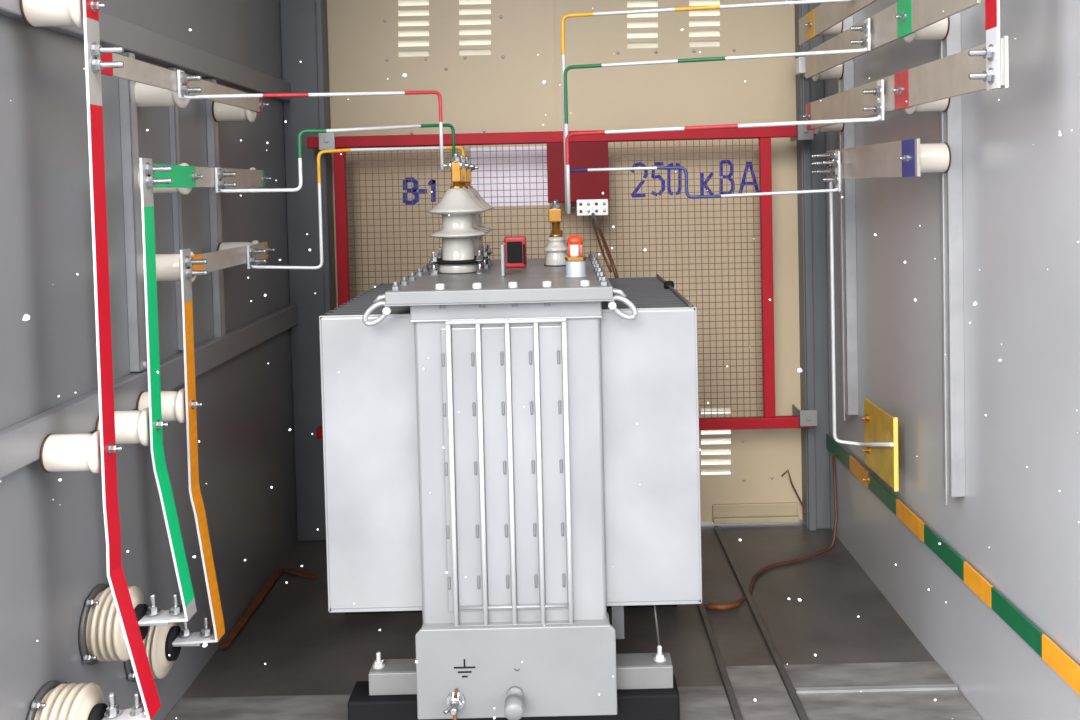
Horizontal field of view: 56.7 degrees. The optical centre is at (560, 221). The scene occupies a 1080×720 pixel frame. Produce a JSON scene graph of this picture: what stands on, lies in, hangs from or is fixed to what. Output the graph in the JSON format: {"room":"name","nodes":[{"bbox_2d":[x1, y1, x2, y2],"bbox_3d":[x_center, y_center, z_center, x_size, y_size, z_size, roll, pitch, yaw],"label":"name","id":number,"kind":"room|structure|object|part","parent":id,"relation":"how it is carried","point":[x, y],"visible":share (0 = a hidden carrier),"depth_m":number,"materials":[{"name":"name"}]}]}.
{"room":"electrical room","nodes":[
{"label":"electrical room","id":0,"kind":"room"},
{"bbox_2d":[0,0,297,719],"bbox_3d":[-0.980,-0.217,2.583,0.040,2.750,2.000,-1,2,0],"label":"wall","id":1,"kind":"structure","parent":0,"point":[53,552],"depth_m":2.17,"materials":[{"name":"grey metal"}]},
{"bbox_2d":[26,680,107,719],"bbox_3d":[-0.853,0.910,1.807,0.161,0.152,0.152,-1,2,0],"label":"bushing","id":2,"kind":"object","parent":1,"relation":"attached to","point":[55,700],"visible":0.98,"depth_m":1.78,"materials":[{"name":"ceramic"}]},
{"bbox_2d":[83,0,160,719],"bbox_3d":[-0.796,0.205,1.783,0.096,1.393,0.048,-1,2,0],"label":"vertical busbar","id":3,"kind":"object","parent":2,"relation":"attached to","point":[151,704],"visible":1,"depth_m":1.78,"materials":[{"name":"metal"}]},
{"bbox_2d":[78,584,170,664],"bbox_3d":[-0.859,0.807,2.014,0.153,0.152,0.152,-1,2,0],"label":"bushing","id":4,"kind":"object","parent":1,"relation":"attached to","point":[101,638],"visible":0.67,"depth_m":1.96,"materials":[{"name":"ceramic"}]},
{"bbox_2d":[138,158,196,623],"bbox_3d":[-0.808,0.336,1.997,0.111,0.926,0.048,-1,2,0],"label":"vertical busbar","id":5,"kind":"object","parent":4,"relation":"attached to","point":[177,613],"visible":1,"depth_m":1.99,"materials":[{"name":"metal"}]},
{"bbox_2d":[118,52,146,371],"bbox_3d":[-0.940,-0.021,2.202,0.031,0.700,0.035,-1,2,0],"label":"wall rail","id":6,"kind":"object","parent":1,"relation":"attached to","point":[134,278],"visible":0.83,"depth_m":2.19,"materials":[{"name":"grey metal"}]},
{"bbox_2d":[135,82,189,107],"bbox_3d":[-0.899,-0.288,2.231,0.126,0.072,0.072,-1,2,0],"label":"insulator","id":7,"kind":"object","parent":6,"relation":"attached to","point":[145,95],"visible":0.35,"depth_m":2.20,"materials":[{"name":"beige ceramic"}]},
{"bbox_2d":[138,163,191,194],"bbox_3d":[-0.894,-0.095,2.237,0.126,0.072,0.072,-1,2,0],"label":"insulator","id":8,"kind":"object","parent":6,"relation":"attached to","point":[184,191],"visible":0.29,"depth_m":2.22,"materials":[{"name":"beige ceramic"}]},
{"bbox_2d":[143,252,196,281],"bbox_3d":[-0.890,0.103,2.254,0.126,0.072,0.072,-1,2,0],"label":"insulator","id":9,"kind":"object","parent":6,"relation":"attached to","point":[167,265],"visible":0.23,"depth_m":2.23,"materials":[{"name":"beige ceramic"}]},
{"bbox_2d":[0,0,290,101],"bbox_3d":[-0.950,-0.416,2.521,0.030,0.064,1.890,-1,2,0],"label":"beam","id":10,"kind":"structure","parent":1,"relation":"attached to","point":[114,31],"depth_m":2.39,"materials":[{"name":"grey metal"}]},
{"bbox_2d":[19,0,83,28],"bbox_3d":[-0.886,-0.382,1.762,0.097,0.084,0.084,-1,2,0],"label":"insulator","id":11,"kind":"object","parent":10,"relation":"attached to","point":[36,13],"visible":0.77,"depth_m":1.73,"materials":[{"name":"beige ceramic"}]},
{"bbox_2d":[0,304,297,478],"bbox_3d":[-0.932,0.355,2.548,0.030,0.070,1.890,-1,2,0],"label":"beam","id":12,"kind":"structure","parent":1,"relation":"attached to","point":[21,442],"depth_m":2.11,"materials":[{"name":"grey metal"}]},
{"bbox_2d":[40,430,100,473],"bbox_3d":[-0.867,0.412,1.790,0.097,0.077,0.077,-1,2,0],"label":"insulator","id":13,"kind":"object","parent":12,"relation":"attached to","point":[81,451],"visible":0.76,"depth_m":1.76,"materials":[{"name":"beige ceramic"}]},
{"bbox_2d":[95,407,149,445],"bbox_3d":[-0.867,0.410,2.000,0.097,0.077,0.077,-1,2,0],"label":"insulator","id":14,"kind":"object","parent":12,"relation":"attached to","point":[131,426],"visible":0.62,"depth_m":1.97,"materials":[{"name":"beige ceramic"}]},
{"bbox_2d":[136,388,185,423],"bbox_3d":[-0.867,0.404,2.190,0.097,0.077,0.077,-1,2,0],"label":"insulator","id":15,"kind":"object","parent":12,"relation":"attached to","point":[173,404],"visible":0.61,"depth_m":2.16,"materials":[{"name":"beige ceramic"}]},
{"bbox_2d":[124,609,201,681],"bbox_3d":[-0.861,0.931,2.208,0.143,0.152,0.152,-1,2,0],"label":"bushing","id":16,"kind":"object","parent":1,"relation":"attached to","point":[158,641],"visible":0.52,"depth_m":2.17,"materials":[{"name":"ceramic"}]},
{"bbox_2d":[172,248,224,644],"bbox_3d":[-0.812,0.491,2.193,0.105,0.864,0.048,-1,2,0],"label":"vertical busbar","id":17,"kind":"object","parent":16,"relation":"attached to","point":[186,636],"visible":0.95,"depth_m":2.19,"materials":[{"name":"metal"}]},
{"bbox_2d":[167,67,183,349],"bbox_3d":[-0.945,-0.032,2.470,0.023,0.697,0.020,-1,2,0],"label":"wall rail","id":18,"kind":"object","parent":1,"relation":"attached to","point":[173,110],"visible":0.56,"depth_m":2.46,"materials":[{"name":"metal"}]},
{"bbox_2d":[205,78,225,336],"bbox_3d":[-0.941,-0.012,2.736,0.029,0.756,0.030,-1,2,0],"label":"wall rail","id":19,"kind":"object","parent":1,"relation":"attached to","point":[212,126],"visible":0.8,"depth_m":2.72,"materials":[{"name":"grey metal"}]},
{"bbox_2d":[212,101,256,122],"bbox_3d":[-0.888,-0.306,2.725,0.104,0.072,0.072,-1,2,0],"label":"insulator","id":20,"kind":"object","parent":19,"relation":"attached to","point":[227,112],"visible":0.62,"depth_m":2.70,"materials":[{"name":"beige ceramic"}]},
{"bbox_2d":[217,240,258,264],"bbox_3d":[-0.879,0.086,2.739,0.104,0.072,0.072,-1,2,0],"label":"insulator","id":21,"kind":"object","parent":19,"relation":"attached to","point":[222,245],"visible":0.38,"depth_m":2.72,"materials":[{"name":"beige ceramic"}]},
{"bbox_2d":[226,167,258,192],"bbox_3d":[-0.884,-0.113,2.732,0.104,0.072,0.072,-1,2,0],"label":"insulator","id":22,"kind":"object","parent":19,"relation":"attached to","point":[251,168],"visible":0.22,"depth_m":2.71,"materials":[{"name":"beige ceramic"}]},
{"bbox_2d":[165,685,733,719],"bbox_3d":[-0.265,1.159,2.033,1.321,0.004,0.802,-1,2,0],"label":"trim","id":23,"kind":"structure","parent":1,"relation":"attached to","point":[696,702],"depth_m":2.37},
{"bbox_2d":[280,0,830,540],"bbox_3d":[-0.021,-0.273,3.528,1.880,2.750,0.110,-1,2,0],"label":"door frame","id":24,"kind":"structure","parent":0,"point":[297,17],"depth_m":3.49,"materials":[{"name":"grey paint"}]},
{"bbox_2d":[315,0,330,312],"bbox_3d":[-0.825,-0.252,3.468,0.020,2.750,0.014,-1,2,0],"label":"trim","id":25,"kind":"structure","parent":24,"relation":"attached to","point":[318,4],"depth_m":3.46,"materials":[{"name":"grey paint"}]},
{"bbox_2d":[327,0,560,307],"bbox_3d":[-0.419,-0.250,3.542,0.842,2.698,0.057,-1,2,0],"label":"door","id":26,"kind":"structure","parent":24,"relation":"in","point":[486,68],"depth_m":3.54,"materials":[{"name":"beige paint"}]},
{"bbox_2d":[469,146,548,205],"bbox_3d":[-0.183,-0.161,3.545,0.278,0.209,0.002,-1,2,0],"label":"notice sheet","id":27,"kind":"object","parent":26,"relation":"attached to","point":[536,196],"visible":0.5,"depth_m":3.54,"materials":[{"name":"white paper"}]},
{"bbox_2d":[307,125,817,438],"bbox_3d":[0.013,0.199,3.432,1.720,1.046,0.114,-1,2,0],"label":"mesh screen","id":28,"kind":"object","parent":24,"relation":"attached to","point":[585,151],"visible":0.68,"depth_m":3.39,"materials":[{"name":"red paint"}]},
{"bbox_3d":[-0.741,0.225,3.409,0.038,0.954,0.029,-1,2,0],"label":"frame post","id":29,"kind":"part","parent":28,"relation":"part of","materials":[{"name":"red metal"}]},
{"bbox_3d":[0.002,-0.288,3.392,1.720,0.038,0.030,-1,2,0],"label":"frame rail","id":30,"kind":"part","parent":28,"relation":"part of","materials":[{"name":"metal"}]},
{"bbox_3d":[0.015,0.703,3.427,1.700,0.038,0.030,-1,2,0],"label":"frame rail","id":31,"kind":"part","parent":28,"relation":"part of","materials":[{"name":"metal"}]},
{"bbox_3d":[0.057,-0.171,3.387,0.208,0.208,0.006,-1,2,0],"label":"plate","id":32,"kind":"part","parent":28,"relation":"part of","materials":[{"name":"red metal"}]},
{"bbox_2d":[577,199,607,215],"bbox_3d":[0.106,-0.049,3.375,0.106,0.055,0.024,-1,2,0],"label":"block","id":33,"kind":"object","parent":28,"relation":"attached to","point":[586,207],"visible":0.99,"depth_m":3.37,"materials":[{"name":"white plastic"}]},
{"bbox_2d":[589,213,618,277],"bbox_3d":[0.122,0.073,3.168,0.045,0.198,0.417,-2,2,-8],"label":"cable","id":34,"kind":"object","parent":33,"relation":"hanging from","point":[609,255],"visible":0.92,"depth_m":3.05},
{"bbox_3d":[0.702,0.191,3.409,0.038,0.954,0.029,-1,2,0],"label":"frame post","id":35,"kind":"part","parent":28,"relation":"part of","materials":[{"name":"red metal"}]},
{"bbox_2d":[556,0,801,523],"bbox_3d":[0.414,-0.270,3.547,0.842,2.698,0.060,-1,2,2],"label":"door","id":36,"kind":"structure","parent":24,"relation":"in","point":[755,490],"depth_m":3.55,"materials":[{"name":"beige paint"}]},
{"bbox_3d":[0.695,1.040,3.575,0.305,0.064,0.031,-1,2,0],"label":"kick plate","id":37,"kind":"part","parent":36,"relation":"part of","materials":[{"name":"beige paint"}]},
{"bbox_2d":[781,470,806,514],"bbox_3d":[0.824,0.953,3.537,0.070,0.142,0.084,-1,2,0],"label":"loose wire","id":38,"kind":"object","parent":36,"relation":"attached to","point":[787,470],"visible":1,"depth_m":3.56,"materials":[{"name":"brown metal"}]},
{"bbox_2d":[795,57,805,76],"bbox_3d":[0.834,-0.531,3.437,0.044,0.068,0.055,-1,2,0],"label":"junction box","id":39,"kind":"object","parent":24,"relation":"attached to","point":[800,61],"visible":0.54,"depth_m":3.41,"materials":[{"name":"white plastic"}]},
{"bbox_2d":[801,4,816,530],"bbox_3d":[0.852,-0.291,3.466,0.026,2.750,0.017,-1,2,0],"label":"trim","id":40,"kind":"structure","parent":24,"relation":"attached to","point":[807,197],"depth_m":3.48,"materials":[{"name":"grey paint"}]},
{"bbox_2d":[181,520,934,719],"bbox_3d":[0.017,1.163,2.642,2.020,0.060,2.020,-1,2,0],"label":"floor","id":41,"kind":"structure","parent":0,"point":[305,648],"depth_m":2.78,"materials":[{"name":"grey concrete"}]},
{"bbox_2d":[220,567,317,647],"bbox_3d":[-0.845,1.134,2.974,0.148,0.004,0.563,-1,2,0],"label":"strip","id":42,"kind":"object","parent":41,"relation":"on","point":[229,639],"visible":1,"depth_m":2.99,"materials":[{"name":"metal"}]},
{"bbox_2d":[319,153,701,719],"bbox_3d":[-0.160,0.481,2.559,0.969,1.318,0.958,-1,2,0],"label":"transformer","id":43,"kind":"object","parent":41,"relation":"on","point":[545,480],"visible":1,"depth_m":2.19,"materials":[{"name":"silver metal"}]},
{"bbox_2d":[177,70,443,169],"bbox_3d":[-0.566,-0.232,2.365,0.660,0.222,0.043,-3,3,-37],"label":"rod","id":44,"kind":"object","parent":43,"relation":"attached to","point":[184,91],"visible":1,"depth_m":2.32,"materials":[{"name":"metal"}]},
{"bbox_2d":[84,46,268,112],"bbox_3d":[-0.822,-0.307,2.267,0.029,0.044,1.027,-1,2,0],"label":"horizontal busbar","id":45,"kind":"object","parent":44,"relation":"attached to","point":[134,70],"visible":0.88,"depth_m":2.09,"materials":[{"name":"metal"}]},
{"bbox_2d":[215,123,454,192],"bbox_3d":[-0.541,-0.167,2.523,0.635,0.175,0.090,-3,2,-30],"label":"rod","id":46,"kind":"object","parent":43,"relation":"attached to","point":[220,186],"visible":0.99,"depth_m":2.42,"materials":[{"name":"metal"}]},
{"bbox_2d":[139,164,271,187],"bbox_3d":[-0.817,-0.106,2.379,0.029,0.048,0.817,-1,2,0],"label":"horizontal busbar","id":47,"kind":"object","parent":46,"relation":"attached to","point":[182,176],"visible":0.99,"depth_m":2.30,"materials":[{"name":"metal"}]},
{"bbox_2d":[247,146,464,269],"bbox_3d":[-0.539,-0.043,2.719,0.611,0.327,0.075,-2,2,-24],"label":"rod","id":48,"kind":"object","parent":43,"relation":"attached to","point":[251,262],"visible":0.99,"depth_m":2.64,"materials":[{"name":"metal"}]},
{"bbox_2d":[179,242,274,278],"bbox_3d":[-0.812,0.089,2.486,0.029,0.046,0.637,-1,2,0],"label":"horizontal busbar","id":49,"kind":"object","parent":48,"relation":"attached to","point":[217,260],"visible":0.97,"depth_m":2.46,"materials":[{"name":"metal"}]},
{"bbox_3d":[-0.236,0.549,2.171,0.010,0.674,0.010,-1,2,0],"label":"stiffening rod","id":50,"kind":"part","parent":43,"relation":"part of","materials":[{"name":"grey paint"}]},
{"bbox_3d":[-0.172,0.547,2.171,0.010,0.674,0.010,-1,2,0],"label":"stiffening rod","id":51,"kind":"part","parent":43,"relation":"part of","materials":[{"name":"grey paint"}]},
{"bbox_3d":[-0.132,0.142,2.575,0.487,0.031,0.902,-1,2,0],"label":"lid","id":52,"kind":"part","parent":43,"relation":"part of","materials":[{"name":"grey paint"}]},
{"bbox_3d":[-0.142,0.092,2.467,0.008,0.076,0.085,-1,2,0],"label":"lifting plate","id":53,"kind":"part","parent":43,"relation":"part of","materials":[{"name":"silver metal"}]},
{"bbox_3d":[-0.122,0.539,2.182,0.264,0.625,0.009,-1,2,0],"label":"panel","id":54,"kind":"part","parent":43,"relation":"part of","materials":[{"name":"silver metal"}]},
{"bbox_3d":[-0.119,0.214,2.155,0.258,0.008,0.008,-1,2,0],"label":"cross rod","id":55,"kind":"part","parent":43,"relation":"part of","materials":[{"name":"grey paint"}]},
{"bbox_3d":[-0.111,0.546,2.589,0.419,0.773,0.829,-1,2,0],"label":"tank","id":56,"kind":"part","parent":43,"relation":"part of","materials":[{"name":"silver metal"}]},
{"bbox_3d":[-0.109,0.546,2.171,0.010,0.674,0.010,-1,2,0],"label":"stiffening rod","id":57,"kind":"part","parent":43,"relation":"part of","materials":[{"name":"grey paint"}]},
{"bbox_3d":[-0.102,0.841,2.185,0.234,0.008,0.008,-1,2,0],"label":"cross rod","id":58,"kind":"part","parent":43,"relation":"part of","materials":[{"name":"silver metal"}]},
{"bbox_3d":[-0.103,0.881,2.179,0.258,0.008,0.008,-1,2,0],"label":"cross rod","id":59,"kind":"part","parent":43,"relation":"part of","materials":[{"name":"grey paint"}]},
{"bbox_3d":[-0.047,0.544,2.171,0.010,0.674,0.010,-1,2,0],"label":"stiffening rod","id":60,"kind":"part","parent":43,"relation":"part of","materials":[{"name":"grey paint"}]},
{"bbox_3d":[0.014,0.543,2.171,0.010,0.674,0.010,-1,2,0],"label":"stiffening rod","id":61,"kind":"part","parent":43,"relation":"part of","materials":[{"name":"grey paint"}]},
{"bbox_3d":[0.043,0.065,2.349,0.005,0.034,0.005,-1,2,22],"label":"guard rod","id":62,"kind":"part","parent":43,"relation":"part of","materials":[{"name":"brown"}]},
{"bbox_3d":[0.284,0.170,2.577,0.008,0.008,0.762,-1,2,0],"label":"fin tie rod","id":63,"kind":"part","parent":43,"relation":"part of","materials":[{"name":"metal"}]},
{"bbox_2d":[570,151,841,198],"bbox_3d":[0.402,-0.115,2.881,0.790,0.156,0.046,-1,2,9],"label":"rod","id":64,"kind":"object","parent":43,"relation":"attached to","point":[836,179],"visible":0.96,"depth_m":2.85,"materials":[{"name":"metal"}]},
{"bbox_2d":[811,139,920,178],"bbox_3d":[0.769,-0.156,2.599,0.059,0.085,0.755,-1,2,0],"label":"flat busbar","id":65,"kind":"object","parent":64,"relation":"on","point":[898,158],"visible":0.88,"depth_m":2.50,"materials":[{"name":"metal"}]},
{"bbox_2d":[829,182,893,446],"bbox_3d":[0.844,0.264,2.829,0.090,0.812,0.297,-1,2,0],"label":"rod","id":66,"kind":"object","parent":65,"relation":"attached to","point":[836,439],"visible":0.8,"depth_m":2.97,"materials":[{"name":"metal"}]},
{"bbox_2d":[561,0,854,211],"bbox_3d":[0.399,-0.332,2.768,0.813,0.598,0.035,-1,2,17],"label":"rod","id":67,"kind":"object","parent":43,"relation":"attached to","point":[566,16],"visible":0.95,"depth_m":2.79,"materials":[{"name":"metal"}]},
{"bbox_2d":[799,0,876,44],"bbox_3d":[0.775,-0.604,2.781,0.028,0.085,1.000,-1,2,0],"label":"flat busbar","id":68,"kind":"object","parent":67,"relation":"attached to","point":[825,16],"visible":1,"depth_m":2.95,"materials":[{"name":"metal"}]},
{"bbox_2d":[563,18,870,209],"bbox_3d":[0.402,-0.269,2.669,0.821,0.479,0.036,-1,2,19],"label":"rod","id":69,"kind":"object","parent":43,"relation":"attached to","point":[866,41],"visible":0.99,"depth_m":2.64,"materials":[{"name":"metal"}]},
{"bbox_2d":[805,0,980,78],"bbox_3d":[0.778,-0.478,2.546,0.028,0.085,1.320,-1,2,0],"label":"flat busbar","id":70,"kind":"object","parent":69,"relation":"attached to","point":[903,18],"visible":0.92,"depth_m":2.39,"materials":[{"name":"metal"}]},
{"bbox_2d":[565,80,884,213],"bbox_3d":[0.404,-0.184,2.582,0.827,0.315,0.037,-1,2,21],"label":"rod","id":71,"kind":"object","parent":43,"relation":"attached to","point":[879,108],"visible":1,"depth_m":2.55,"materials":[{"name":"metal"}]},
{"bbox_2d":[802,38,1004,129],"bbox_3d":[0.782,-0.312,2.501,0.028,0.085,1.420,-1,2,0],"label":"flat busbar","id":72,"kind":"object","parent":71,"relation":"attached to","point":[946,77],"visible":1,"depth_m":2.23,"materials":[{"name":"metal"}]},
{"bbox_2d":[968,0,1008,89],"bbox_3d":[0.757,-0.899,1.796,0.061,1.315,0.049,-1,2,0],"label":"riser busbar","id":73,"kind":"object","parent":72,"relation":"attached to","point":[991,52],"visible":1,"depth_m":1.81,"materials":[{"name":"metal"}]},
{"bbox_3d":[0.799,-0.288,1.817,0.006,0.092,0.048,-1,2,0],"label":"backing plate","id":74,"kind":"part","parent":73,"relation":"part of","materials":[{"name":"metal"}]},
{"bbox_2d":[697,601,742,719],"bbox_3d":[0.404,1.120,2.591,0.016,0.012,1.920,-1,2,0],"label":"trim","id":75,"kind":"structure","parent":41,"relation":"on","point":[721,667],"depth_m":2.52,"materials":[{"name":"metal"}]},
{"bbox_2d":[708,601,739,609],"bbox_3d":[0.467,1.103,2.872,0.093,0.018,0.030,-2,2,-6],"label":"rubber sleeve","id":76,"kind":"object","parent":41,"relation":"on","point":[735,604],"visible":1,"depth_m":2.87,"materials":[{"name":"brown rubber"}]},
{"bbox_2d":[714,526,808,719],"bbox_3d":[0.551,1.117,2.591,0.016,0.012,1.920,-1,2,0],"label":"trim","id":77,"kind":"structure","parent":41,"relation":"on","point":[786,680],"depth_m":2.69,"materials":[{"name":"metal"}]},
{"bbox_2d":[725,665,799,719],"bbox_3d":[0.478,1.140,2.081,0.127,0.004,0.899,-1,2,0],"label":"trim","id":78,"kind":"structure","parent":41,"relation":"on","point":[762,683],"depth_m":2.39,"materials":[{"name":"grey concrete"}]},
{"bbox_2d":[704,455,837,607],"bbox_3d":[0.677,0.952,3.132,0.089,0.295,0.737,1,3,43],"label":"earth wire","id":79,"kind":"object","parent":41,"relation":"on","point":[830,547],"visible":0.91,"depth_m":3.26,"materials":[{"name":"brown metal"}]},
{"bbox_2d":[795,684,957,693],"bbox_3d":[0.755,1.118,2.395,0.386,0.006,0.016,-1,2,0],"label":"trim","id":80,"kind":"structure","parent":41,"relation":"on","point":[933,686],"depth_m":2.39,"materials":[{"name":"silver metal"}]},
{"bbox_2d":[824,0,1079,719],"bbox_3d":[0.939,-0.263,2.583,0.040,2.750,2.000,-1,2,0],"label":"wall","id":81,"kind":"structure","parent":0,"point":[1021,198],"depth_m":2.19,"materials":[{"name":"grey metal"}]},
{"bbox_2d":[0,8,1078,718],"bbox_3d":[-0.022,0.302,1.527,2.178,1.393,1.030,-1,2,0],"label":"dust specks","id":82,"kind":"object","parent":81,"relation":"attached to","point":[26,317],"visible":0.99,"depth_m":1.37,"materials":[{"name":"white dust"}]},
{"bbox_2d":[838,15,857,420],"bbox_3d":[0.894,-0.506,3.149,0.039,2.281,0.058,-1,2,0],"label":"wall rail","id":83,"kind":"object","parent":81,"relation":"attached to","point":[847,204],"visible":0.81,"depth_m":3.15,"materials":[{"name":"metal"}]},
{"bbox_2d":[812,63,843,80],"bbox_3d":[0.835,-0.482,3.141,0.088,0.079,0.079,-1,2,0],"label":"insulator","id":84,"kind":"object","parent":83,"relation":"attached to","point":[837,72],"visible":0.44,"depth_m":3.12,"materials":[{"name":"beige ceramic"}]},
{"bbox_2d":[813,123,844,133],"bbox_3d":[0.839,-0.317,3.147,0.088,0.079,0.079,-1,2,0],"label":"insulator","id":85,"kind":"object","parent":83,"relation":"attached to","point":[839,127],"visible":0.34,"depth_m":3.12,"materials":[{"name":"beige ceramic"}]},
{"bbox_2d":[815,21,842,37],"bbox_3d":[0.832,-0.618,3.136,0.088,0.079,0.079,-1,2,0],"label":"insulator","id":86,"kind":"object","parent":83,"relation":"attached to","point":[837,29],"visible":0.22,"depth_m":3.11,"materials":[{"name":"beige ceramic"}]},
{"bbox_2d":[861,398,898,491],"bbox_3d":[0.915,0.646,2.836,0.052,0.245,0.263,-2,2,-5],"label":"plate","id":87,"kind":"object","parent":81,"relation":"attached to","point":[879,426],"visible":1,"depth_m":2.81,"materials":[{"name":"yellow paint"}]},
{"bbox_2d":[784,661,981,719],"bbox_3d":[0.756,1.134,2.081,0.388,0.004,0.899,-1,2,0],"label":"trim","id":88,"kind":"structure","parent":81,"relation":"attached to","point":[949,704],"depth_m":2.37,"materials":[{"name":"grey concrete"}]},
{"bbox_2d":[939,12,964,504],"bbox_3d":[0.894,-0.476,2.307,0.039,2.281,0.042,-1,2,0],"label":"wall rail","id":89,"kind":"object","parent":81,"relation":"attached to","point":[951,119],"visible":0.82,"depth_m":2.31,"materials":[{"name":"grey metal"}]},
{"bbox_2d":[903,17,949,42],"bbox_3d":[0.836,-0.452,2.296,0.088,0.079,0.079,-1,2,0],"label":"insulator","id":90,"kind":"object","parent":89,"relation":"attached to","point":[939,30],"visible":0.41,"depth_m":2.27,"materials":[{"name":"beige ceramic"}]},
{"bbox_2d":[904,98,950,113],"bbox_3d":[0.839,-0.288,2.302,0.088,0.079,0.079,-1,2,0],"label":"insulator","id":91,"kind":"object","parent":89,"relation":"attached to","point":[940,105],"visible":0.34,"depth_m":2.28,"materials":[{"name":"beige ceramic"}]},
{"bbox_2d":[920,142,950,172],"bbox_3d":[0.843,-0.147,2.307,0.088,0.079,0.079,-1,2,0],"label":"insulator","id":92,"kind":"object","parent":89,"relation":"attached to","point":[934,157],"visible":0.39,"depth_m":2.28,"materials":[{"name":"beige ceramic"}]},
{"bbox_2d":[826,434,1079,695],"bbox_3d":[0.937,0.801,2.510,0.014,0.048,1.990,-1,2,0],"label":"strip","id":93,"kind":"object","parent":81,"relation":"attached to","point":[1056,658],"visible":0.99,"depth_m":2.25,"materials":[{"name":"paint"}]},
{"label":"outside","id":94,"kind":"structure","parent":0,"visible":0},
{"bbox_2d":[701,412,730,474],"bbox_3d":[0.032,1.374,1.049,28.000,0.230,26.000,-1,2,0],"label":"ventilation louver","id":95,"kind":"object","parent":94,"point":[702,433],"depth_m":4.80,"materials":[{"name":"white metal"}]}
]}

